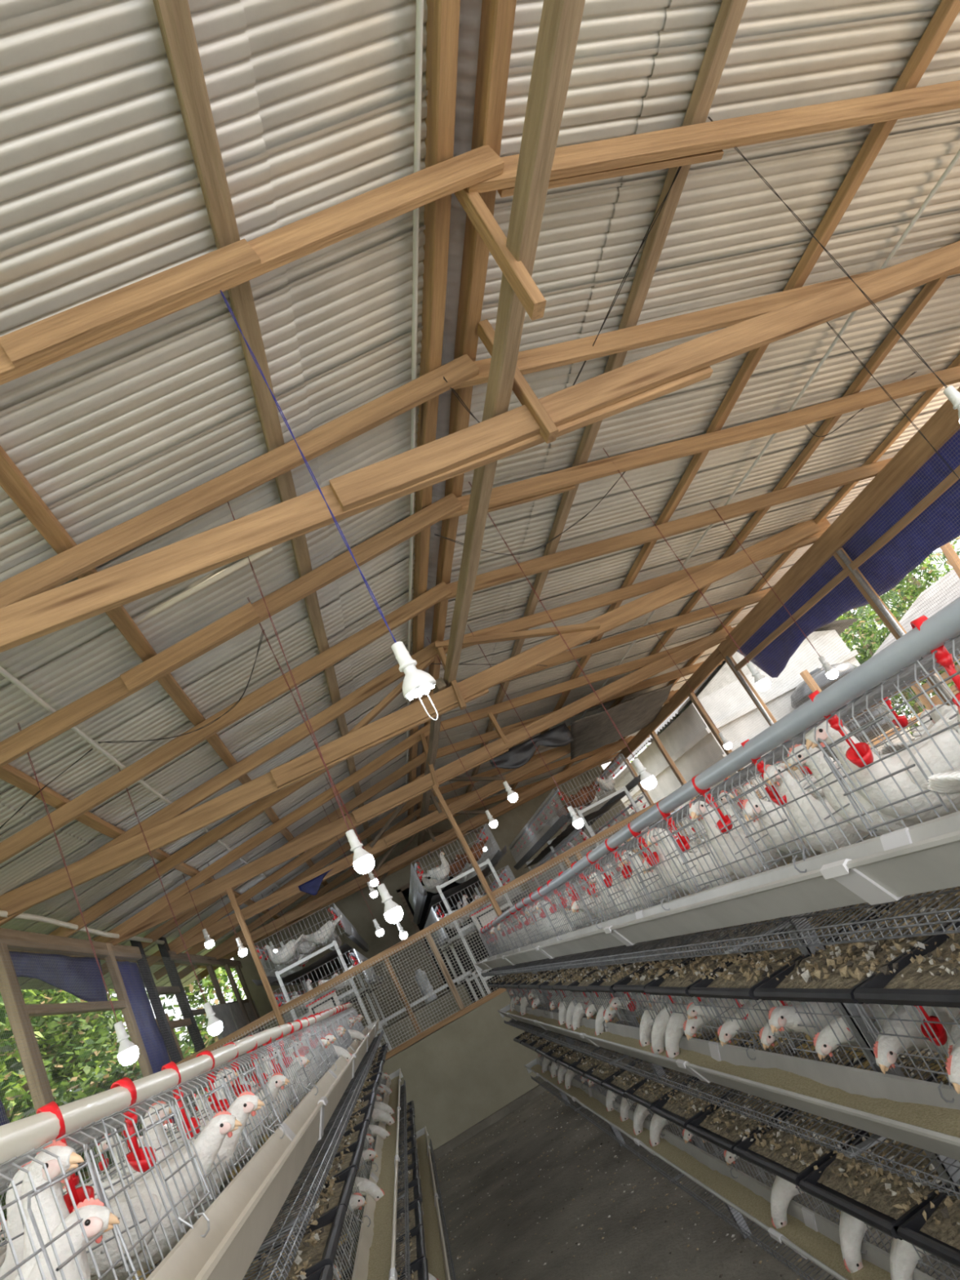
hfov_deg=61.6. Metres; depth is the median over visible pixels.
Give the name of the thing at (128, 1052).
pendant lamp
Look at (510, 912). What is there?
cup
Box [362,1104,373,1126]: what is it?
tray
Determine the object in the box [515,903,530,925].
cup
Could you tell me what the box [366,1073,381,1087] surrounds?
tray
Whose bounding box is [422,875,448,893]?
hen
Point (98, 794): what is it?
rafter
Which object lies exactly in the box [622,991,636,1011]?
cup
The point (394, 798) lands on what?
tie beam
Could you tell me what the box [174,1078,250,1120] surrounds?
hen
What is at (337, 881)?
rafter
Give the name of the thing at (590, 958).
grille
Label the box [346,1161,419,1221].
tray
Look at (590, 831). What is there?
grille
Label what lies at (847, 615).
tree
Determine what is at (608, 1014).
hen
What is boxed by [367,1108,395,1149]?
hen
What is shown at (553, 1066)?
hen
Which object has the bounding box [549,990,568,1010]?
hen
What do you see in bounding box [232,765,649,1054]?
wall
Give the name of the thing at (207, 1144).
hen
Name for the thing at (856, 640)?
tree
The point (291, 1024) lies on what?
cup
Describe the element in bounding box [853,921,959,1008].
tray
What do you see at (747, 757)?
cup
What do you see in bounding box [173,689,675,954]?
tie beam
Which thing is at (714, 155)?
board
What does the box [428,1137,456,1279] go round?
grille
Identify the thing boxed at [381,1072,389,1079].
hen
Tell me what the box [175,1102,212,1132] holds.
hen
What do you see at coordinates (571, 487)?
board
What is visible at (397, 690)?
strut
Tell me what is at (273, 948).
pendant lamp
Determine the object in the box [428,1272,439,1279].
hen
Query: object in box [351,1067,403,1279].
trough
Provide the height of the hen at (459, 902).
0.280 m
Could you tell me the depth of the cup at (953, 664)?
2.07 m
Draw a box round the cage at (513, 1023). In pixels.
[503,987,959,1199]
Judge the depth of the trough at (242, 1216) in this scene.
1.38 m
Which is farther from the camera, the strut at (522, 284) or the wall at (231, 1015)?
the wall at (231, 1015)
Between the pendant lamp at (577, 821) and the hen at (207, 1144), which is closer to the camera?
the hen at (207, 1144)
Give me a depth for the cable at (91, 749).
4.69 m
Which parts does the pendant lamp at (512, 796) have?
bulb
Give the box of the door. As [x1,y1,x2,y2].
[395,858,501,1003]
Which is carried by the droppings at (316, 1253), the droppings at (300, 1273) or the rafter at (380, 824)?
the droppings at (300, 1273)
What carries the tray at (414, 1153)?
on the cage at (431, 1146)
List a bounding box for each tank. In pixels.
[306,990,340,1025]
[470,901,497,935]
[617,830,642,850]
[790,662,896,758]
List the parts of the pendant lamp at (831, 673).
bulb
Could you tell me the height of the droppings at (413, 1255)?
0.024 m
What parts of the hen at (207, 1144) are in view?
leg, leg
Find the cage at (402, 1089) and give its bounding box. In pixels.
[332,1071,410,1279]
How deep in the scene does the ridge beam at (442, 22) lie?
3.08 m
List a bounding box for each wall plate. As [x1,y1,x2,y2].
[0,927,142,960]
[168,951,242,968]
[601,648,724,778]
[717,386,959,660]
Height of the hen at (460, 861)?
0.210 m
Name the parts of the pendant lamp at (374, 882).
cord, bulb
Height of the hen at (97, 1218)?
0.231 m
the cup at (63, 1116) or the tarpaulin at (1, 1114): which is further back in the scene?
the tarpaulin at (1, 1114)
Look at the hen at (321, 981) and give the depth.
9.04 m
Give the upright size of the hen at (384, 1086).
0.193 m
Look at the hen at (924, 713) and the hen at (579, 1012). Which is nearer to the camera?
the hen at (924, 713)
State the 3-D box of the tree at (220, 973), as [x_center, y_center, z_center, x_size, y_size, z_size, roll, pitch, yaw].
[-8.165,9.560,19.677,6.958,7.498,6.899,-23,-19,-19]
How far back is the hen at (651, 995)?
3.07 m
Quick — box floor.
[432,1032,959,1279]
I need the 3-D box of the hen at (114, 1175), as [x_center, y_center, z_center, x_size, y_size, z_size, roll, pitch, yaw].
[-1.174,1.704,2.422,0.506,0.176,0.165,-21,-20,-24]
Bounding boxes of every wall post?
[0,942,75,1187]
[104,942,167,1135]
[129,940,196,1114]
[157,937,209,1088]
[205,964,226,1004]
[224,964,260,1048]
[226,887,290,1046]
[235,964,264,1031]
[431,784,506,922]
[624,759,668,831]
[649,731,696,799]
[688,691,761,798]
[724,656,804,777]
[832,547,955,706]
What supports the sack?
on the wall at (460, 985)
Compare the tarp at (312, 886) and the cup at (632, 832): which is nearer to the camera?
the cup at (632, 832)
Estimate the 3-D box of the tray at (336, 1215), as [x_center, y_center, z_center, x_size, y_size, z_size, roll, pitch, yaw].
[-0.544,1.334,1.583,0.581,0.030,0.400,-24,-19,-15]
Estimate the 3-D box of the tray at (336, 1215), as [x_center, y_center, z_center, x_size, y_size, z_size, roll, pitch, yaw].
[-0.543,1.335,1.583,0.581,0.025,0.400,-24,-19,-15]
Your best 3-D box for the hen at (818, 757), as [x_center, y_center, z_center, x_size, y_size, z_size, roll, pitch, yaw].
[0.806,0.221,1.443,0.427,0.285,0.159,-33,-19,12]
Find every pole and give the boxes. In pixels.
[0,910,164,944]
[71,547,272,662]
[939,542,959,578]
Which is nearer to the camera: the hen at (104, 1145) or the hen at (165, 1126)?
the hen at (104, 1145)
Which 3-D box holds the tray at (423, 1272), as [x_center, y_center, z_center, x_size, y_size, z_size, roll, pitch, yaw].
[-0.425,2.225,2.587,0.581,0.025,0.400,-24,-19,-15]
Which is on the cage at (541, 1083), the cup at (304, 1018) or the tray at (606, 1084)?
the tray at (606, 1084)
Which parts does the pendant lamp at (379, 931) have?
bulb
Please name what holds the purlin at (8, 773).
on the rafter at (114, 899)
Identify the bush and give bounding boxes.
[0,992,66,1122]
[0,1009,140,1240]
[0,1031,62,1102]
[77,1059,142,1173]
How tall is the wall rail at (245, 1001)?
0.078 m
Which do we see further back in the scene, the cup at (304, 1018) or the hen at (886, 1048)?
the cup at (304, 1018)
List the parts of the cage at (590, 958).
cage door, cage door, cage door, cage door, cage door, cage door, cage door, cage door, cage door, cage door, cage door, cage door, cage door, cage door, cage door, cage door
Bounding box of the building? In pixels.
[608,618,913,836]
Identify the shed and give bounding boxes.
[872,568,959,710]
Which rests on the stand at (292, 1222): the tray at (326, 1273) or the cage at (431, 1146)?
the cage at (431, 1146)
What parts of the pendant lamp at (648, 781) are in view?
bulb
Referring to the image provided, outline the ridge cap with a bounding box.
[413,0,482,821]
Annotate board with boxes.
[0,238,261,368]
[120,602,259,692]
[488,484,575,512]
[497,149,724,197]
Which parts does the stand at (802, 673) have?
leg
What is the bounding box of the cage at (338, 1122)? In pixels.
[0,1006,383,1279]
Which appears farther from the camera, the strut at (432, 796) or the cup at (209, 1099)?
the strut at (432, 796)
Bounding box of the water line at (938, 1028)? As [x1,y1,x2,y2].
[512,988,947,1045]
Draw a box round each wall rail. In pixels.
[26,1000,126,1017]
[155,986,180,995]
[168,1017,191,1029]
[191,998,248,1016]
[734,465,959,671]
[786,653,959,756]
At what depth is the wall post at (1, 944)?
5.41 m
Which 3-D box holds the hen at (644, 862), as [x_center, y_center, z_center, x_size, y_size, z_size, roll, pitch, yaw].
[0.754,0.702,2.564,0.449,0.230,0.162,-28,-18,-4]
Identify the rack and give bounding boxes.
[248,902,391,1050]
[408,823,528,1000]
[508,753,663,892]
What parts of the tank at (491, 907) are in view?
lid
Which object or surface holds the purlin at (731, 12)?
on the rafter at (572, 609)
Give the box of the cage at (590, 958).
[480,634,959,976]
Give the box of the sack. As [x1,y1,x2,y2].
[414,968,437,1004]
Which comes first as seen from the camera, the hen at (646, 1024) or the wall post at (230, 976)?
the hen at (646, 1024)
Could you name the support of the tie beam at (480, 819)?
attached to the wall plate at (716, 658)
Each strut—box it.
[346,656,435,734]
[369,801,407,847]
[375,815,417,871]
[379,834,416,883]
[417,832,432,857]
[418,812,435,841]
[420,733,439,788]
[425,829,479,832]
[427,810,485,813]
[430,790,442,813]
[434,621,600,649]
[436,640,466,710]
[448,776,505,781]
[453,187,546,320]
[477,319,558,444]
[487,712,508,743]
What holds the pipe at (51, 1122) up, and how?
on the cage at (338, 1122)
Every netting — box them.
[0,938,222,1242]
[608,423,959,852]
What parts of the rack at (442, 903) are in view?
post, post, post, post, post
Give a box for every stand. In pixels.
[242,1035,439,1279]
[470,968,485,996]
[501,912,959,1239]
[800,669,923,747]
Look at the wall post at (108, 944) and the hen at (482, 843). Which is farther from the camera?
the hen at (482, 843)
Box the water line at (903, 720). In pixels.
[559,663,959,898]
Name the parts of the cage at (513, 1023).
cage door, cage door, cage door, cage door, cage door, cage door, cage door, cage door, cage door, cage door, cage door, cage door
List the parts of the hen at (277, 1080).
leg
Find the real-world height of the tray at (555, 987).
0.025 m
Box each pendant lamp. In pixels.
[17,722,138,1065]
[117,765,222,1035]
[182,873,213,948]
[207,862,247,956]
[220,289,438,720]
[227,501,374,874]
[247,597,403,924]
[248,888,277,952]
[261,894,284,947]
[322,806,383,936]
[324,773,378,886]
[324,787,377,897]
[338,795,407,939]
[426,636,517,802]
[440,724,497,828]
[452,786,487,851]
[467,625,583,828]
[468,482,656,790]
[602,448,770,691]
[648,622,732,749]
[707,116,959,422]
[709,501,838,679]
[826,321,959,479]
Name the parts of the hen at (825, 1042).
leg, leg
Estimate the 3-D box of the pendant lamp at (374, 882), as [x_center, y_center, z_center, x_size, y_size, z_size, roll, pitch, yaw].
[-1.314,1.857,8.033,0.082,1.296,0.081,-13,-24,-41]
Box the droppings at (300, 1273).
[244,1046,382,1279]
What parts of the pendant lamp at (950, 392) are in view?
bulb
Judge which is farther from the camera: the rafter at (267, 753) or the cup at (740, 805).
the rafter at (267, 753)
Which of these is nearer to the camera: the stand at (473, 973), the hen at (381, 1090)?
the hen at (381, 1090)
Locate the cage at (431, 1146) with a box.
[415,1137,456,1279]
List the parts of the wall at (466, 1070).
rail, rail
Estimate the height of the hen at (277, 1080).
0.212 m
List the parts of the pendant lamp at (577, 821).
bulb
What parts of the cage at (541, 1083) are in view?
cage door, cage door, cage door, cage door, cage door, cage door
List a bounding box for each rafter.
[0,145,504,385]
[0,354,479,608]
[0,493,462,768]
[0,581,452,863]
[0,640,438,926]
[21,690,433,953]
[70,723,430,957]
[101,751,426,975]
[137,773,424,971]
[153,793,422,980]
[177,807,421,978]
[195,840,401,981]
[414,735,649,811]
[417,688,679,777]
[420,626,734,732]
[422,586,772,696]
[424,661,722,762]
[430,457,892,602]
[430,715,670,798]
[435,527,828,657]
[439,752,631,822]
[441,365,959,520]
[452,267,959,390]
[466,80,959,193]
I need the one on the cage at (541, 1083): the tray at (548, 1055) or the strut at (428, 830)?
the tray at (548, 1055)
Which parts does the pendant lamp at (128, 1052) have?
bulb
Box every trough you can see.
[146,1018,382,1279]
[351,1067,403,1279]
[415,1126,450,1279]
[475,810,959,971]
[497,1004,959,1160]
[524,1057,936,1279]
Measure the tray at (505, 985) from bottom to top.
0.025 m
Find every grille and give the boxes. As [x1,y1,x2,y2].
[0,1006,352,1184]
[0,1037,296,1244]
[151,1029,383,1279]
[248,902,357,977]
[273,948,375,1023]
[332,1072,386,1279]
[408,823,501,912]
[423,865,523,942]
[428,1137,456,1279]
[480,835,959,976]
[506,987,959,1085]
[508,753,635,862]
[527,791,652,892]
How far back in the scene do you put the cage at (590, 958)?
1.70 m
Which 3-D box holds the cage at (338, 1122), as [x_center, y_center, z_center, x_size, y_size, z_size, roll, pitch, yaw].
[-0.782,1.745,3.126,0.564,0.321,8.133,-24,-19,-15]
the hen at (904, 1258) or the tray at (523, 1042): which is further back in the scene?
the tray at (523, 1042)
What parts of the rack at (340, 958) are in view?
post, post, post, post, post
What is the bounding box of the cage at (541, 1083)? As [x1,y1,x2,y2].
[530,1054,959,1279]
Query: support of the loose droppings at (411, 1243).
on the droppings at (413, 1255)
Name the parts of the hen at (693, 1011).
leg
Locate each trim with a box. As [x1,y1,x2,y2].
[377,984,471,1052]
[430,1081,552,1162]
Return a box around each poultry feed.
[367,1075,399,1279]
[416,1133,445,1279]
[506,1009,959,1137]
[530,1064,891,1279]
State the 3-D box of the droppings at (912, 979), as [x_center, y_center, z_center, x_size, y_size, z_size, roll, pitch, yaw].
[0.700,1.321,3.421,0.550,0.026,8.180,-24,-19,-15]
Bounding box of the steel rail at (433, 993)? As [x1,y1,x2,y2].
[379,969,473,1024]
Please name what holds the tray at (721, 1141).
on the tray at (693, 1126)
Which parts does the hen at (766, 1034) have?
leg, leg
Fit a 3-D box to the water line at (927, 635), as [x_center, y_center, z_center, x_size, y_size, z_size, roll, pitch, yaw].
[0.396,1.088,3.547,0.060,0.149,8.180,-24,-19,-15]
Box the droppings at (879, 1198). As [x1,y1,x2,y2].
[518,1015,959,1249]
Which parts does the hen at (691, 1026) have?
leg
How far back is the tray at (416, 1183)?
3.82 m
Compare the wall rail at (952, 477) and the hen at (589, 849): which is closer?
the wall rail at (952, 477)
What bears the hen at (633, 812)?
in the rack at (571, 833)
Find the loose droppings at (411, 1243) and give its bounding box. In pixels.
[335,1103,413,1279]
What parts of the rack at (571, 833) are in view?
post, post, post, post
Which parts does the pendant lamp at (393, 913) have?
bulb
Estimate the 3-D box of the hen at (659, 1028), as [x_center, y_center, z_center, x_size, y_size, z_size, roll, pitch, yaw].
[0.812,1.303,2.854,0.507,0.209,0.164,-28,-18,-3]
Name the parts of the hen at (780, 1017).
leg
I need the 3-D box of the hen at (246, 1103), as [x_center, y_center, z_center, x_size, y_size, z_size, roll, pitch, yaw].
[-0.630,1.112,1.573,0.502,0.222,0.163,-25,-18,-12]
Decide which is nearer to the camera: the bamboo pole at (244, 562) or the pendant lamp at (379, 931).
the bamboo pole at (244, 562)
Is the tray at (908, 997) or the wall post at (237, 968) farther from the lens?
the wall post at (237, 968)
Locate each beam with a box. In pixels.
[0,240,959,653]
[0,518,831,920]
[93,625,733,945]
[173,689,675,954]
[213,735,632,959]
[246,770,586,948]
[408,0,460,824]
[416,0,516,820]
[417,677,445,845]
[443,0,585,688]
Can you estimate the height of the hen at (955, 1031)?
0.208 m
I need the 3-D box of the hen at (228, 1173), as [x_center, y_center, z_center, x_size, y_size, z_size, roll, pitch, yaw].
[-0.764,1.300,1.987,0.437,0.292,0.163,-22,-19,-20]
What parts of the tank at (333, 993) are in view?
lid, tank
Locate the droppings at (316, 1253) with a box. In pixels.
[244,1048,382,1279]
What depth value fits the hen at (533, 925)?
5.73 m
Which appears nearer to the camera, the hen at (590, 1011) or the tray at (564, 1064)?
the hen at (590, 1011)
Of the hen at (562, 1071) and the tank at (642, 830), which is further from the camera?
the tank at (642, 830)
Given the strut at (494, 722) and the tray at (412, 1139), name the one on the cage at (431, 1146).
the tray at (412, 1139)
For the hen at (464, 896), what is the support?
in the rack at (442, 903)
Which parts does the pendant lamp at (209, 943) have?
cord, bulb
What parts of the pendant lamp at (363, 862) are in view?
bulb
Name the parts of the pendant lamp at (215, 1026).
bulb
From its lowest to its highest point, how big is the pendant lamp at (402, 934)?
1.814 m
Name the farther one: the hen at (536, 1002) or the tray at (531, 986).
the hen at (536, 1002)
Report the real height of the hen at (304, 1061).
0.216 m
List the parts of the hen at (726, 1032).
leg, leg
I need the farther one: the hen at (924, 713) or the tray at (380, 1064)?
the tray at (380, 1064)
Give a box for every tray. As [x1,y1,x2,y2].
[250,1204,346,1279]
[258,1167,356,1253]
[280,1139,364,1208]
[300,1120,368,1174]
[303,1264,333,1279]
[319,1264,333,1279]
[321,1204,346,1267]
[333,1200,423,1279]
[337,1167,356,1211]
[337,1177,422,1248]
[342,1225,426,1279]
[346,1104,373,1131]
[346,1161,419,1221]
[349,1139,364,1171]
[351,1092,376,1115]
[356,1120,368,1142]
[359,1082,377,1099]
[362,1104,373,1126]
[365,1135,416,1177]
[366,1066,382,1079]
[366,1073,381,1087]
[367,1092,376,1106]
[367,1124,416,1163]
[368,1060,383,1073]
[371,1055,386,1064]
[371,1082,377,1093]
[373,1050,386,1061]
[373,1073,381,1084]
[376,1043,388,1052]
[377,1047,387,1053]
[377,1066,382,1077]
[378,1060,383,1066]
[397,1147,417,1173]
[397,1257,428,1279]
[399,1115,414,1133]
[402,1100,414,1113]
[406,1107,414,1118]
[408,1100,414,1108]
[409,1107,414,1118]
[409,1115,414,1124]
[410,1124,416,1137]
[411,1135,416,1148]
[411,1147,417,1163]
[412,1161,419,1179]
[413,1177,422,1202]
[414,1200,423,1226]
[416,1225,426,1258]
[417,1257,428,1279]
[487,974,507,987]
[492,973,518,987]
[497,973,519,988]
[504,972,529,988]
[504,984,511,988]
[510,971,542,988]
[510,985,519,988]
[513,1026,536,1044]
[513,1038,521,1044]
[519,970,547,989]
[519,984,530,989]
[520,1031,541,1048]
[520,1041,528,1048]
[527,1034,558,1051]
[527,1044,537,1051]
[528,968,566,989]
[528,984,540,989]
[535,1035,565,1056]
[535,1048,546,1056]
[539,969,574,990]
[539,985,555,990]
[544,1038,583,1062]
[544,1054,557,1062]
[552,967,596,991]
[552,985,568,991]
[556,1022,621,1069]
[556,1059,570,1069]
[567,942,640,992]
[567,986,590,991]
[568,1022,639,1077]
[568,1066,586,1077]
[583,1052,637,1086]
[583,1073,603,1086]
[586,932,697,992]
[586,985,616,992]
[602,1033,712,1098]
[602,1082,626,1097]
[613,924,745,992]
[613,984,647,992]
[623,1031,759,1109]
[623,1092,653,1109]
[644,921,780,996]
[644,986,691,996]
[650,1035,811,1128]
[650,1106,688,1128]
[686,1042,859,1154]
[686,1124,735,1154]
[688,904,880,999]
[688,986,757,999]
[733,1056,946,1186]
[733,1146,802,1186]
[753,897,959,1004]
[753,987,863,1004]
[798,1078,947,1239]
[798,1180,900,1239]
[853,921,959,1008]
[853,987,959,1008]
[897,1185,959,1268]
[897,1226,959,1268]
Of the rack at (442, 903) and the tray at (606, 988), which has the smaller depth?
the tray at (606, 988)
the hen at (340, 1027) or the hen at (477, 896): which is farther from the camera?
the hen at (477, 896)
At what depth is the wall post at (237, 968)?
13.36 m
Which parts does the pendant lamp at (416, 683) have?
cord, bulb, bulb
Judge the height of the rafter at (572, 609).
0.691 m
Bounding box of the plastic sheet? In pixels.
[570,683,674,759]
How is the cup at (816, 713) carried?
on the water line at (927, 635)
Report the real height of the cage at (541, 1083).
0.317 m
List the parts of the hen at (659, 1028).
leg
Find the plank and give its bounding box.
[155,1013,186,1102]
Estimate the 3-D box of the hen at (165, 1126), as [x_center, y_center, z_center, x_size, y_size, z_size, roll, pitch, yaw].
[-1.254,2.239,3.747,0.453,0.184,0.164,-12,-25,-43]
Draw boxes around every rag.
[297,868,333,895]
[489,723,573,768]
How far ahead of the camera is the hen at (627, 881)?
3.27 m
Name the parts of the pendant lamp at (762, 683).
bulb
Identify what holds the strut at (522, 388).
attached to the tie beam at (645, 380)
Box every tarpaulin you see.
[0,1098,9,1125]
[8,951,107,1001]
[116,960,185,1122]
[737,429,959,677]
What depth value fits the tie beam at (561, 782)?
14.79 m
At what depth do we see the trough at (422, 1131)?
4.34 m
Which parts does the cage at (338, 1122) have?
cage door, cage door, cage door, cage door, cage door, cage door, cage door, cage door, cage door, cage door, cage door, cage door, cage door, cage door, cage door, cage door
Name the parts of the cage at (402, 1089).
cage door, cage door, cage door, cage door, cage door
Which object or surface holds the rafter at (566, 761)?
on the wall plate at (716, 658)
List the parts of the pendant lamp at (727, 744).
bulb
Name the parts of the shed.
post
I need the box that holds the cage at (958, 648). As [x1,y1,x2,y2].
[522,646,959,911]
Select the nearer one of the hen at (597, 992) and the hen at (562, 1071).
the hen at (597, 992)
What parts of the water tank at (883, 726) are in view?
lid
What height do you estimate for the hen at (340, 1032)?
0.213 m
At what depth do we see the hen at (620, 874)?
4.08 m
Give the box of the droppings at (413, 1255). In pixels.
[333,1105,417,1279]
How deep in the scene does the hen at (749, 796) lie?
2.53 m
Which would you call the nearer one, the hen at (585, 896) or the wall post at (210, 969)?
the hen at (585, 896)
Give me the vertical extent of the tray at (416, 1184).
0.030 m
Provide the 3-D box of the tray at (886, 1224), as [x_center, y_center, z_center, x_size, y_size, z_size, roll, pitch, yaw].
[1.040,1.120,1.821,0.581,0.030,0.400,-24,-19,-15]
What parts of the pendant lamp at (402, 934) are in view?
bulb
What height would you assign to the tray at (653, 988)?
0.030 m
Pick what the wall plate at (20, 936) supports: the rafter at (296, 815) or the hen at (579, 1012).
the rafter at (296, 815)
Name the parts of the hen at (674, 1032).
leg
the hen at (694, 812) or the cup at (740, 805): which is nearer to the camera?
the hen at (694, 812)
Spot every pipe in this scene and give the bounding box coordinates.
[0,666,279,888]
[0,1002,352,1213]
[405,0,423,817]
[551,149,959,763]
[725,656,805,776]
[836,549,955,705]
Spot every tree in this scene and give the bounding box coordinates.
[0,988,138,1104]
[13,989,85,1081]
[40,967,246,1098]
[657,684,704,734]
[835,551,959,707]
[839,562,959,737]
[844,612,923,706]
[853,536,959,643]
[889,537,959,601]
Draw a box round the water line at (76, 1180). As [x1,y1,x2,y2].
[71,1060,261,1188]
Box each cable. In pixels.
[0,748,93,828]
[97,630,264,742]
[430,663,547,666]
[434,471,626,555]
[443,166,681,422]
[804,371,916,436]
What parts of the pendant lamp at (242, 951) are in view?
cord, bulb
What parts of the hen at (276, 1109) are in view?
leg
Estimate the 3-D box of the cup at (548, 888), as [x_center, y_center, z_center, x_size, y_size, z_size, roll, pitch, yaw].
[0.368,1.207,3.823,0.040,0.148,0.055,-40,-21,26]
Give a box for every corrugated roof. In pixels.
[0,0,427,990]
[427,0,959,814]
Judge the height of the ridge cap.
0.086 m
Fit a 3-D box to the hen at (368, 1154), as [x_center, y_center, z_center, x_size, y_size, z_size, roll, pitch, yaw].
[-0.651,2.321,3.378,0.501,0.205,0.161,-24,-19,-15]
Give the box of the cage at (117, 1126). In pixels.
[0,1036,297,1241]
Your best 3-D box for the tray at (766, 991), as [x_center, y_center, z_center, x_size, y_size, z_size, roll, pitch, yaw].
[0.853,0.557,1.590,0.581,0.030,0.400,-24,-19,-15]
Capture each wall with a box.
[175,747,812,1194]
[211,1000,264,1077]
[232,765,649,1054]
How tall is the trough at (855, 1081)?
0.082 m
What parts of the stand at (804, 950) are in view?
post, post, post, post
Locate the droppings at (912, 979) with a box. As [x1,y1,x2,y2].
[493,886,959,989]
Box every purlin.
[0,445,328,886]
[0,764,280,919]
[8,949,206,968]
[152,0,372,843]
[465,0,747,793]
[511,0,959,790]
[563,240,959,770]
[599,354,959,766]
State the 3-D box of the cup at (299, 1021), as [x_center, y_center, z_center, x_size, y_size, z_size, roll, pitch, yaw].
[-0.785,1.739,3.521,0.055,0.148,0.040,-36,-22,35]
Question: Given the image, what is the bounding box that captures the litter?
[435,1091,813,1279]
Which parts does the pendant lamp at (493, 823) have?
cord, bulb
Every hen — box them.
[0,1110,242,1279]
[0,1160,32,1279]
[0,1166,116,1239]
[0,1169,104,1244]
[0,1244,6,1266]
[4,1100,175,1245]
[13,1139,90,1279]
[26,1197,119,1279]
[62,1182,87,1195]
[92,1066,244,1186]
[92,1090,264,1236]
[97,1097,237,1176]
[136,1091,233,1146]
[162,1123,177,1134]
[167,1080,262,1180]
[168,1047,288,1148]
[168,1115,214,1147]
[169,1072,289,1180]
[173,1054,310,1131]
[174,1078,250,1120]
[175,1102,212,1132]
[195,1093,204,1108]
[233,1031,318,1100]
[234,1071,244,1087]
[246,1037,329,1100]
[263,933,303,964]
[277,946,300,965]
[281,978,315,1009]
[286,1040,307,1116]
[291,991,316,1009]
[295,932,315,954]
[297,952,311,965]
[302,914,342,944]
[315,973,338,999]
[315,1044,351,1084]
[316,1033,336,1080]
[318,960,362,990]
[318,1028,345,1080]
[322,931,337,946]
[324,1025,346,1073]
[329,934,342,950]
[332,1264,341,1279]
[334,1029,365,1062]
[338,1176,384,1245]
[344,1192,366,1219]
[346,1017,355,1025]
[355,1016,361,1023]
[358,1124,390,1171]
[360,1148,377,1164]
[364,1133,374,1145]
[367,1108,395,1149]
[373,1101,394,1115]
[376,1093,382,1102]
[377,1086,385,1094]
[379,1084,392,1093]
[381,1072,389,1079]
[417,872,447,888]
[422,851,449,879]
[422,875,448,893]
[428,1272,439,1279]
[432,901,463,928]
[436,858,466,876]
[437,894,471,923]
[453,871,466,883]
[455,838,486,863]
[461,862,473,872]
[462,894,482,915]
[475,882,506,905]
[490,926,523,951]
[497,923,524,948]
[506,924,534,943]
[509,988,542,1008]
[510,995,532,1011]
[513,989,547,1005]
[517,915,546,942]
[520,991,550,1015]
[524,893,582,938]
[524,925,533,946]
[527,906,565,937]
[528,991,539,999]
[531,990,555,1009]
[532,904,562,935]
[536,892,586,933]
[541,816,559,826]
[542,1057,551,1073]
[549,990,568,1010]
[551,801,568,817]
[551,894,561,905]
[551,1061,559,1077]
[557,991,569,1009]
[557,1064,567,1084]
[558,991,596,1025]
[559,780,595,807]
[564,1068,596,1089]
[565,878,614,924]
[565,991,590,1029]
[566,842,593,857]
[566,874,621,932]
[568,807,579,822]
[570,783,599,805]
[571,895,623,920]
[572,991,619,1031]
[579,821,615,848]
[579,895,595,900]
[580,1075,587,1083]
[585,992,639,1022]
[586,796,597,806]
[586,991,637,1017]
[587,1079,595,1087]
[589,871,647,915]
[589,879,629,913]
[595,995,641,1035]
[596,775,614,791]
[603,992,640,1023]
[604,864,613,876]
[605,1089,637,1111]
[609,992,648,1013]
[612,846,654,887]
[615,810,635,823]
[617,858,660,907]
[620,1097,635,1121]
[621,841,699,903]
[633,1103,680,1135]
[639,995,703,1046]
[640,795,769,893]
[642,835,708,893]
[646,994,684,1034]
[647,802,775,890]
[649,1113,702,1146]
[651,995,720,1054]
[652,817,706,870]
[665,995,743,1057]
[682,1128,694,1143]
[683,997,760,1044]
[686,998,786,1049]
[688,782,758,853]
[688,799,792,878]
[689,790,740,848]
[717,999,815,1054]
[723,1150,739,1165]
[740,761,787,815]
[742,760,844,857]
[759,1000,863,1057]
[763,764,875,853]
[764,756,836,802]
[768,1001,871,1069]
[770,1175,840,1228]
[787,707,958,835]
[804,705,959,822]
[808,721,933,799]
[809,748,882,789]
[813,1003,948,1080]
[839,1210,871,1272]
[873,1004,958,1074]
[880,708,931,755]
[889,1237,932,1279]
[921,704,955,716]
[927,768,959,793]
[929,704,951,724]
[945,1038,959,1093]
[947,1008,959,1057]
[957,700,959,728]
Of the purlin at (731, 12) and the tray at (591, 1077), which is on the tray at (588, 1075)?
the tray at (591, 1077)
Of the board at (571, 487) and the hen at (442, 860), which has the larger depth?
the hen at (442, 860)
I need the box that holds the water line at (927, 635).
[479,596,959,942]
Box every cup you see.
[36,1101,94,1213]
[71,1173,79,1188]
[97,1142,108,1170]
[110,1076,155,1172]
[121,1129,132,1151]
[161,1061,199,1139]
[195,1049,229,1113]
[204,1087,213,1102]
[222,1041,251,1097]
[246,1035,267,1086]
[255,946,262,959]
[262,1037,283,1074]
[275,1026,292,1067]
[285,1022,304,1057]
[293,1019,308,1054]
[301,1017,317,1048]
[307,1014,319,1041]
[313,1013,327,1036]
[509,907,522,928]
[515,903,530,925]
[528,892,545,918]
[537,886,556,913]
[546,879,567,907]
[558,871,579,901]
[570,862,595,895]
[586,850,612,888]
[604,838,632,879]
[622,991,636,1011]
[627,822,659,866]
[633,836,648,858]
[656,802,689,852]
[691,774,733,833]
[724,777,743,808]
[735,999,747,1020]
[741,738,786,806]
[751,761,770,793]
[785,740,812,775]
[808,689,873,767]
[883,697,908,728]
[910,615,959,706]
[914,1005,947,1045]
[951,663,959,691]

